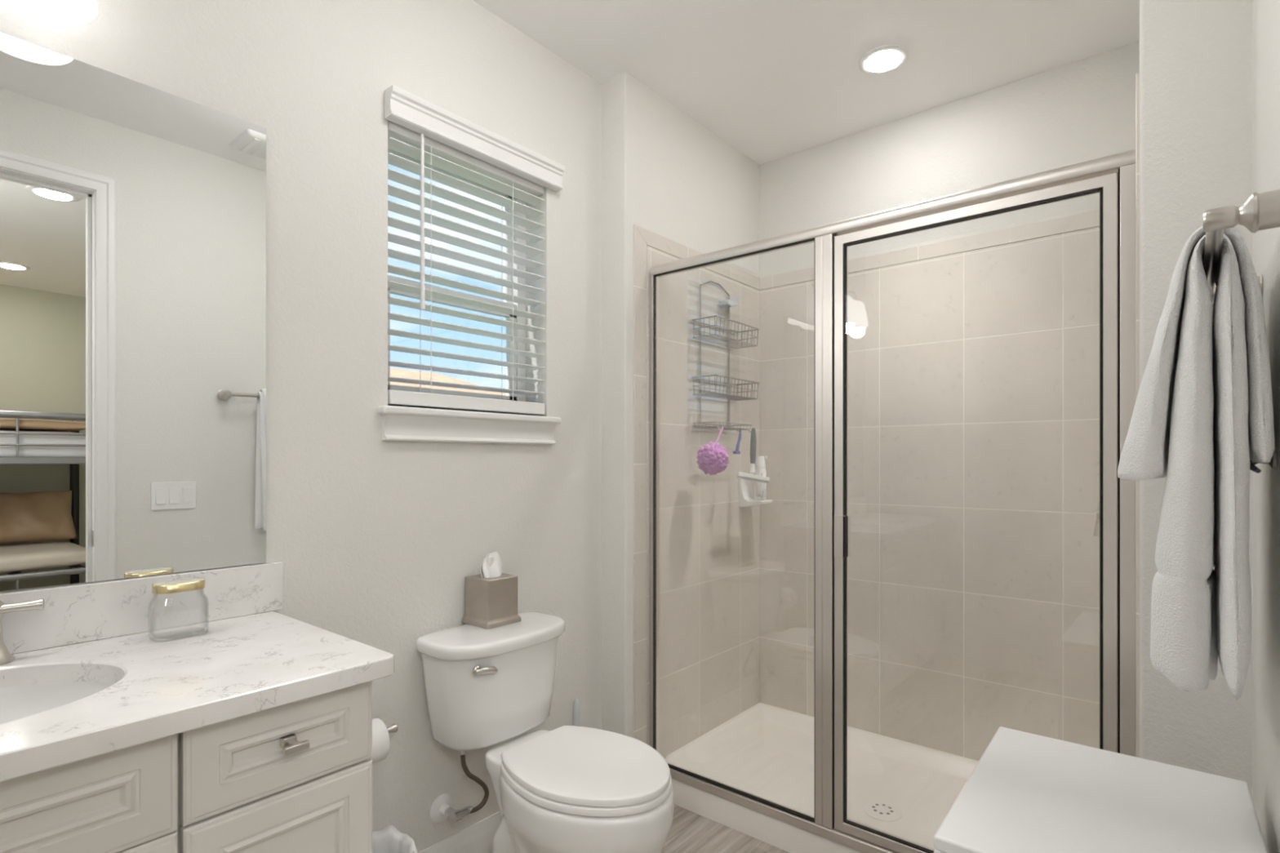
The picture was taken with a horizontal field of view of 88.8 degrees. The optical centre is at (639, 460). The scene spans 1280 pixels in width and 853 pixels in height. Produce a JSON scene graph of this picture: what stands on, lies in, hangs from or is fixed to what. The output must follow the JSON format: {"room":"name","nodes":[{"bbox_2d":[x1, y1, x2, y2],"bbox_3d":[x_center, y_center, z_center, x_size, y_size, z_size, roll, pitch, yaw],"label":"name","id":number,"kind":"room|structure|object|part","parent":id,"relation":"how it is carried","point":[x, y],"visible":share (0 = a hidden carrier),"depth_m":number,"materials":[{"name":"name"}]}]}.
{"room":"bathroom","nodes":[
{"label":"bathroom","id":0,"kind":"room"},
{"bbox_2d":[0,0,601,852],"bbox_3d":[-0.590,-0.068,1.825,0.150,2.465,3.333,0,0,40],"label":"wall","id":1,"kind":"structure","parent":0,"point":[376,540],"depth_m":1.64,"materials":[{"name":"white paint"}]},
{"bbox_2d":[8,0,97,23],"bbox_3d":[-1.098,-0.880,0.965,0.168,0.239,0.456,0,0,40],"label":"vanity light","id":2,"kind":"object","parent":1,"relation":"attached to","point":[72,11],"visible":1,"depth_m":1.10,"materials":[{"name":"white glass"}]},
{"bbox_2d":[0,32,266,591],"bbox_3d":[-1.152,-0.250,1.026,0.005,0.948,1.045,0,0,40],"label":"mirror","id":3,"kind":"object","parent":1,"relation":"attached to","point":[133,213],"visible":1,"depth_m":1.24,"materials":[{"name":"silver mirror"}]},
{"bbox_2d":[0,561,283,653],"bbox_3d":[-1.143,0.277,1.024,0.020,0.104,1.094,0,0,40],"label":"backsplash","id":4,"kind":"structure","parent":1,"relation":"attached to","point":[72,614],"depth_m":1.23,"materials":[{"name":"white stone"}]},
{"bbox_2d":[386,723,398,733],"bbox_3d":[-0.670,0.643,1.532,0.100,0.048,0.168,0,0,40],"label":"toilet paper holder","id":5,"kind":"object","parent":1,"relation":"attached to","point":[393,728],"visible":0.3,"depth_m":1.56,"materials":[{"name":"silver metal"}]},
{"bbox_2d":[370,718,390,763],"bbox_3d":[-0.644,0.656,1.501,0.094,0.094,0.100,0,0,40],"label":"toilet paper roll","id":6,"kind":"object","parent":5,"relation":"hanging from","point":[380,736],"visible":0.33,"depth_m":1.50,"materials":[{"name":"paper"}]},
{"bbox_2d":[417,811,500,852],"bbox_3d":[-0.468,1.098,1.843,0.015,0.134,1.066,0,0,40],"label":"baseboard","id":7,"kind":"structure","parent":1,"relation":"attached to","point":[477,837],"depth_m":1.83,"materials":[{"name":"white paint"}]},
{"bbox_2d":[429,750,488,822],"bbox_3d":[-0.485,0.857,1.762,0.122,0.243,0.100,0,0,24],"label":"supply valve","id":8,"kind":"object","parent":1,"relation":"attached to","point":[442,807],"visible":0.94,"depth_m":1.75,"materials":[{"name":"white plastic"}]},
{"bbox_2d":[377,148,561,444],"bbox_3d":[-0.508,-0.475,1.893,0.184,0.850,0.598,0,0,40],"label":"window","id":9,"kind":"structure","parent":1,"relation":"in","point":[399,423],"depth_m":1.89,"materials":[{"name":"white paint"}]},
{"bbox_3d":[-0.570,-0.665,1.944,0.020,0.400,0.466,0,0,40],"label":"sash","id":10,"kind":"part","parent":9,"relation":"part of","materials":[{"name":"white paint"}]},
{"bbox_3d":[-0.552,-0.338,1.929,0.018,0.325,0.466,0,0,40],"label":"sash","id":11,"kind":"part","parent":9,"relation":"part of","materials":[{"name":"white paint"}]},
{"bbox_2d":[384,84,564,415],"bbox_3d":[-0.464,-0.536,1.874,0.104,0.786,0.584,0,0,40],"label":"window blind","id":12,"kind":"object","parent":9,"relation":"attached to","point":[419,129],"visible":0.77,"depth_m":1.83,"materials":[{"name":"white wood"}]},
{"bbox_3d":[-0.578,-0.510,1.761,0.055,0.660,0.002,0,0,40],"label":"ladder cord","id":13,"kind":"part","parent":12,"relation":"part of","materials":[{"name":"white fabric"}]},
{"bbox_3d":[-0.485,-0.161,1.873,0.050,0.036,0.524,0,0,40],"label":"rail","id":14,"kind":"part","parent":12,"relation":"part of","materials":[{"name":"white wood"}]},
{"bbox_3d":[-0.401,-0.510,1.974,0.055,0.660,0.002,0,0,40],"label":"ladder cord","id":15,"kind":"part","parent":12,"relation":"part of","materials":[{"name":"white fabric"}]},
{"bbox_2d":[601,72,759,759],"bbox_3d":[0.210,-0.068,2.617,0.167,2.465,0.992,0,0,40],"label":"wall","id":16,"kind":"structure","parent":0,"point":[709,544],"depth_m":2.42,"materials":[{"name":"tile"}]},
{"bbox_2d":[633,225,646,743],"bbox_3d":[0.000,0.184,2.241,0.009,1.962,0.065,0,0,40],"label":"trim","id":17,"kind":"structure","parent":16,"relation":"attached to","point":[639,244],"depth_m":2.23,"materials":[{"name":"tile"}]},
{"bbox_2d":[633,224,759,290],"bbox_3d":[0.253,-0.772,2.545,0.009,0.053,0.853,0,0,40],"label":"trim","id":18,"kind":"structure","parent":16,"relation":"attached to","point":[655,241],"depth_m":2.44,"materials":[{"name":"tile"}]},
{"bbox_2d":[691,280,759,432],"bbox_3d":[0.342,-0.406,2.540,0.125,0.594,0.319,0,0,40],"label":"shower caddy","id":19,"kind":"object","parent":16,"relation":"attached to","point":[729,303],"visible":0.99,"depth_m":2.53,"materials":[{"name":"metal"}]},
{"bbox_2d":[696,425,729,475],"bbox_3d":[0.264,-0.035,2.366,0.120,0.184,0.123,0,0,40],"label":"loofah","id":20,"kind":"object","parent":19,"relation":"hanging from","point":[713,458],"visible":1,"depth_m":2.33,"materials":[{"name":"purple"}]},
{"bbox_3d":[0.287,-0.088,2.390,0.056,0.079,0.011,0,0,-42],"label":"loop cord","id":21,"kind":"part","parent":20,"relation":"part of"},
{"bbox_3d":[0.297,-0.419,2.578,0.006,0.568,0.211,0,0,40],"label":"upright frame","id":22,"kind":"part","parent":19,"relation":"part of","materials":[{"name":"metal"}]},
{"bbox_2d":[693,421,752,430],"bbox_3d":[0.324,-0.132,2.535,0.102,0.022,0.268,0,0,40],"label":"soap tray","id":23,"kind":"object","parent":19,"relation":"on","point":[729,428],"depth_m":2.51,"materials":[{"name":"metal"}]},
{"bbox_2d":[691,374,759,400],"bbox_3d":[0.338,-0.279,2.544,0.113,0.069,0.319,0,0,40],"label":"basket","id":24,"kind":"object","parent":19,"relation":"on","point":[722,396],"depth_m":2.52,"materials":[{"name":"metal"}]},
{"bbox_2d":[691,315,759,348],"bbox_3d":[0.338,-0.494,2.544,0.113,0.071,0.319,0,0,40],"label":"basket","id":25,"kind":"object","parent":19,"relation":"on","point":[700,327],"depth_m":2.51,"materials":[{"name":"metal"}]},
{"bbox_2d":[733,429,741,453],"bbox_3d":[0.371,-0.070,2.487,0.017,0.094,0.040,0,0,40],"label":"razor","id":26,"kind":"object","parent":19,"relation":"hanging from","point":[736,451],"visible":1,"depth_m":2.49,"materials":[{"name":"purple plastic"}]},
{"bbox_3d":[0.376,-0.075,2.493,0.028,0.084,0.012,0,0,-32],"label":"handle","id":27,"kind":"part","parent":26,"relation":"part of","materials":[{"name":"blue plastic"}]},
{"bbox_2d":[736,428,769,484],"bbox_3d":[0.447,-0.015,2.571,0.024,0.221,0.240,0,0,40],"label":"squeegee","id":28,"kind":"object","parent":19,"relation":"hanging from","point":[740,475],"visible":1,"depth_m":2.56,"materials":[{"name":"white plastic"}]},
{"bbox_3d":[0.447,0.078,2.571,0.003,0.036,0.236,0,0,40],"label":"blade","id":29,"kind":"part","parent":28,"relation":"part of","materials":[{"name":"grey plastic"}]},
{"bbox_2d":[738,478,772,506],"bbox_3d":[0.482,0.133,2.727,0.110,0.127,0.090,0,0,40],"label":"soap dish","id":30,"kind":"object","parent":16,"relation":"attached to","point":[746,495],"visible":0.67,"depth_m":2.72,"materials":[{"name":"ceramic"}]},
{"bbox_2d":[754,455,767,500],"bbox_3d":[0.500,0.073,2.712,0.048,0.182,0.048,0,0,-6],"label":"bottle","id":31,"kind":"object","parent":30,"relation":"on","point":[760,488],"visible":1,"depth_m":2.69,"materials":[{"name":"white plastic"}]},
{"bbox_2d":[661,804,789,852],"bbox_3d":[0.089,1.215,1.261,1.914,0.100,3.333,0,0,40],"label":"floor","id":32,"kind":"structure","parent":0,"point":[691,832],"depth_m":2.01,"materials":[{"name":"brown wood"}]},
{"bbox_2d":[0,680,372,852],"bbox_3d":[-0.957,0.763,0.855,0.521,0.804,1.042,0,0,40],"label":"vanity cabinet","id":33,"kind":"object","parent":32,"relation":"on","point":[295,777],"visible":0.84,"depth_m":0.93,"materials":[{"name":"paint"}]},
{"bbox_3d":[-0.707,0.781,0.807,0.021,0.548,0.227,0,0,40],"label":"cabinet door","id":34,"kind":"part","parent":33,"relation":"part of","materials":[{"name":"paint"}]},
{"bbox_2d":[0,561,394,782],"bbox_3d":[-0.949,0.293,0.863,0.526,0.136,1.094,0,0,40],"label":"countertop","id":35,"kind":"structure","parent":33,"relation":"on","point":[251,658],"depth_m":1.07,"materials":[{"name":"white stone"}]},
{"bbox_2d":[0,598,44,665],"bbox_3d":[-1.073,0.237,0.957,0.145,0.182,0.308,0,0,40],"label":"faucet","id":36,"kind":"object","parent":35,"relation":"on","point":[6,657],"visible":1,"depth_m":1.07,"materials":[{"name":"silver metal"}]},
{"bbox_3d":[-1.050,0.279,1.057,0.054,0.100,0.054,0,0,40],"label":"handle","id":37,"kind":"part","parent":36,"relation":"part of","materials":[{"name":"silver metal"}]},
{"bbox_3d":[-1.025,0.242,1.077,0.020,0.020,0.062,0,0,40],"label":"lever","id":38,"kind":"part","parent":36,"relation":"part of","materials":[{"name":"silver metal"}]},
{"bbox_2d":[0,681,113,724],"bbox_3d":[-0.962,0.435,0.865,0.380,0.147,0.494,0,0,40],"label":"sink","id":39,"kind":"object","parent":35,"relation":"in","point":[17,702],"visible":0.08,"depth_m":1.06,"materials":[{"name":"ceramic"}]},
{"bbox_2d":[147,577,208,641],"bbox_3d":[-0.862,0.277,1.221,0.060,0.102,0.090,0,0,40],"label":"jar","id":40,"kind":"object","parent":35,"relation":"on","point":[192,584],"visible":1,"depth_m":1.20,"materials":[{"name":"clear glass"}]},
{"bbox_3d":[-0.862,0.235,1.221,0.054,0.015,0.081,0,0,40],"label":"lid","id":41,"kind":"part","parent":40,"relation":"part of","materials":[{"name":"gold metal"}]},
{"bbox_3d":[-0.862,0.227,1.221,0.049,0.001,0.076,0,0,40],"label":"lid","id":42,"kind":"part","parent":40,"relation":"part of","materials":[{"name":"gold metal"}]},
{"bbox_3d":[-0.543,0.432,1.003,0.021,0.142,0.272,0,0,40],"label":"drawer","id":43,"kind":"part","parent":33,"relation":"part of","materials":[{"name":"paint"}]},
{"bbox_3d":[-0.543,0.781,1.003,0.021,0.548,0.272,0,0,40],"label":"cabinet door","id":44,"kind":"part","parent":33,"relation":"part of","materials":[{"name":"paint"}]},
{"bbox_3d":[-0.527,0.430,0.992,0.036,0.018,0.036,0,0,40],"label":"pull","id":45,"kind":"part","parent":33,"relation":"part of","materials":[{"name":"silver metal"}]},
{"bbox_2d":[372,825,417,852],"bbox_3d":[-0.613,1.017,1.453,0.235,0.293,0.234,0,0,40],"label":"trash bin","id":46,"kind":"object","parent":32,"relation":"on","point":[389,839],"visible":0.63,"depth_m":1.54,"materials":[{"name":"plastic"}]},
{"bbox_2d":[416,611,674,852],"bbox_3d":[-0.208,0.811,1.619,0.677,0.718,0.410,0,0,40],"label":"toilet","id":47,"kind":"object","parent":32,"relation":"on","point":[564,788],"visible":1,"depth_m":1.60,"materials":[{"name":"ceramic"}]},
{"bbox_3d":[-0.379,0.517,1.607,0.027,0.028,0.061,0,0,40],"label":"flush lever","id":48,"kind":"part","parent":47,"relation":"part of","materials":[{"name":"silver metal"}]},
{"bbox_3d":[-0.383,0.612,1.766,0.204,0.243,0.380,0,0,40],"label":"tank","id":49,"kind":"part","parent":47,"relation":"part of","materials":[{"name":"ceramic"}]},
{"bbox_3d":[-0.380,0.471,1.763,0.228,0.038,0.408,0,0,40],"label":"tank lid","id":50,"kind":"part","parent":47,"relation":"part of","materials":[{"name":"ceramic"}]},
{"bbox_2d":[462,551,521,629],"bbox_3d":[-0.414,0.354,1.824,0.118,0.195,0.118,0,0,40],"label":"tissue box","id":51,"kind":"object","parent":47,"relation":"on","point":[491,594],"visible":1,"depth_m":1.79,"materials":[{"name":"grey metal"}]},
{"bbox_3d":[-0.144,0.953,1.567,0.513,0.433,0.348,0,0,40],"label":"bowl","id":52,"kind":"part","parent":47,"relation":"part of","materials":[{"name":"ceramic"}]},
{"bbox_3d":[-0.113,0.718,1.541,0.402,0.018,0.334,0,0,40],"label":"seat lid","id":53,"kind":"part","parent":47,"relation":"part of","materials":[{"name":"plastic"}]},
{"bbox_3d":[-0.111,0.738,1.540,0.406,0.018,0.344,0,0,40],"label":"seat","id":54,"kind":"part","parent":47,"relation":"part of","materials":[{"name":"plastic"}]},
{"bbox_2d":[572,697,580,726],"bbox_3d":[-0.199,0.955,2.045,0.096,0.418,0.096,0,0,40],"label":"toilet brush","id":55,"kind":"object","parent":32,"relation":"on","point":[576,709],"visible":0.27,"depth_m":2.04,"materials":[{"name":"white plastic"}]},
{"bbox_2d":[665,702,978,852],"bbox_3d":[0.801,1.113,2.139,1.352,0.103,0.763,0,0,40],"label":"shower pan","id":56,"kind":"object","parent":32,"relation":"on","point":[904,789],"visible":0.53,"depth_m":2.28,"materials":[{"name":"plastic"}]},
{"bbox_2d":[649,149,1135,852],"bbox_3d":[0.563,0.200,1.852,1.352,1.754,0.056,0,0,40],"label":"shower door frame","id":57,"kind":"structure","parent":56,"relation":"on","point":[1113,176],"depth_m":1.82,"materials":[{"name":"silver metal"}]},
{"bbox_3d":[0.536,0.202,1.882,0.052,1.688,0.036,0,0,40],"label":"post","id":58,"kind":"part","parent":57,"relation":"part of","materials":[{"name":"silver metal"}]},
{"bbox_3d":[0.557,0.214,1.832,0.031,0.118,0.018,0,0,40],"label":"door pull","id":59,"kind":"part","parent":57,"relation":"part of","materials":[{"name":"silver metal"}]},
{"bbox_3d":[0.808,0.205,1.653,0.650,1.678,0.028,0,0,40],"label":"shower door","id":60,"kind":"part","parent":57,"relation":"part of","materials":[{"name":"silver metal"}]},
{"bbox_2d":[933,726,1266,852],"bbox_3d":[0.674,0.834,0.955,0.352,0.658,0.464,0,0,38],"label":"storage cabinet","id":61,"kind":"object","parent":32,"relation":"on","point":[1027,793],"visible":1,"depth_m":0.96,"materials":[{"name":"white laminate"}]},
{"bbox_3d":[0.542,0.820,1.059,0.016,0.570,0.432,0,0,38],"label":"door","id":62,"kind":"part","parent":61,"relation":"part of","materials":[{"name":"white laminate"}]},
{"bbox_2d":[472,0,1139,164],"bbox_3d":[0.089,-1.350,1.261,1.914,0.100,3.333,0,0,40],"label":"ceiling","id":63,"kind":"structure","parent":0,"point":[771,79],"depth_m":2.07,"materials":[{"name":"white paint"}]},
{"bbox_2d":[858,44,908,74],"bbox_3d":[0.790,-1.294,2.120,0.153,0.012,0.153,0,0,40],"label":"recessed light","id":64,"kind":"object","parent":63,"relation":"in","point":[885,59],"visible":1,"depth_m":2.10,"materials":[{"name":"white plastic"}]},
{"bbox_2d":[759,40,1139,760],"bbox_3d":[1.105,-0.068,2.483,1.914,2.465,0.154,0,0,40],"label":"wall","id":65,"kind":"structure","parent":0,"point":[973,376],"depth_m":2.36,"materials":[{"name":"tile"}]},
{"bbox_2d":[760,209,1099,289],"bbox_3d":[1.049,-0.772,2.436,1.355,0.053,0.010,0,0,40],"label":"trim","id":66,"kind":"structure","parent":65,"relation":"attached to","point":[1090,220],"depth_m":2.35,"materials":[{"name":"tile"}]},
{"bbox_2d":[1139,0,1252,796],"bbox_3d":[1.418,-0.068,1.619,0.247,2.465,0.983,0,0,40],"label":"wall","id":67,"kind":"structure","parent":0,"point":[1196,55],"depth_m":1.27,"materials":[{"name":"white paint"}]},
{"bbox_2d":[1135,72,1139,757],"bbox_3d":[1.048,0.184,1.370,0.009,1.962,0.065,0,0,40],"label":"trim","id":68,"kind":"structure","parent":67,"relation":"attached to","point":[1137,76],"depth_m":1.35,"materials":[{"name":"tile"}]},
{"bbox_2d":[1252,0,1279,852],"bbox_3d":[0.778,-0.068,0.688,0.120,2.465,3.333,0,0,40],"label":"wall","id":69,"kind":"structure","parent":0,"point":[1265,13],"depth_m":1.00,"materials":[{"name":"white paint"}]},
{"bbox_2d":[1202,189,1279,302],"bbox_3d":[0.838,-0.280,0.918,0.081,0.045,0.502,0,0,40],"label":"towel bar","id":70,"kind":"object","parent":69,"relation":"attached to","point":[1261,211],"visible":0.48,"depth_m":0.74,"materials":[{"name":"silver metal"}]},
{"bbox_2d":[1150,233,1251,700],"bbox_3d":[0.823,0.015,0.963,0.109,0.632,0.288,0,0,40],"label":"bath towel","id":71,"kind":"object","parent":70,"relation":"hanging from","point":[1201,613],"visible":0.95,"depth_m":0.86,"materials":[{"name":"white fabric"}]},
{"bbox_2d":[1117,226,1275,481],"bbox_3d":[0.818,-0.142,0.969,0.170,0.346,0.260,0,0,40],"label":"hand towel","id":72,"kind":"object","parent":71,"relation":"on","point":[1145,450],"visible":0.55,"depth_m":0.89,"materials":[{"name":"white fabric"}]},
{"bbox_3d":[0.984,-0.280,1.093,0.081,0.045,0.045,0,0,40],"label":"post","id":73,"kind":"part","parent":70,"relation":"part of","materials":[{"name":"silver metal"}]},
{"bbox_3d":[0.692,-0.280,0.742,0.081,0.045,0.045,0,0,40],"label":"post","id":74,"kind":"part","parent":70,"relation":"part of","materials":[{"name":"silver metal"}]},
{"bbox_2d":[1249,451,1276,473],"bbox_3d":[0.864,0.003,0.902,0.038,0.030,0.033,0,0,16],"label":"robe hook","id":75,"kind":"object","parent":69,"relation":"attached to","point":[1273,464],"visible":0.41,"depth_m":0.90,"materials":[{"name":"metal"}]},
{"bbox_3d":[1.319,0.165,1.697,0.009,1.820,0.782,0,0,40],"label":"wall","id":76,"kind":"structure","parent":0,"visible":0},
{"bbox_2d":[1093,499,1099,536],"bbox_3d":[1.303,0.155,1.777,0.116,0.164,0.164,0,0,40],"label":"door handle","id":77,"kind":"object","parent":76,"relation":"attached to","point":[1096,531],"visible":0.19,"depth_m":1.80,"materials":[{"name":"silver metal"}]},
{"label":"outside","id":78,"kind":"structure","parent":0,"visible":0},
{"bbox_3d":[-17.940,4.695,27.920,59.800,0.100,100.000,0,0,40],"label":"ground","id":79,"kind":"structure","parent":78,"visible":0},
{"bbox_2d":[390,367,506,395],"bbox_3d":[-6.550,1.220,14.874,9.000,6.850,11.500,0,0,40],"label":"neighbor house","id":80,"kind":"structure","parent":79,"relation":"on","point":[394,372],"depth_m":15.54,"materials":[{"name":"paint"}]}
]}

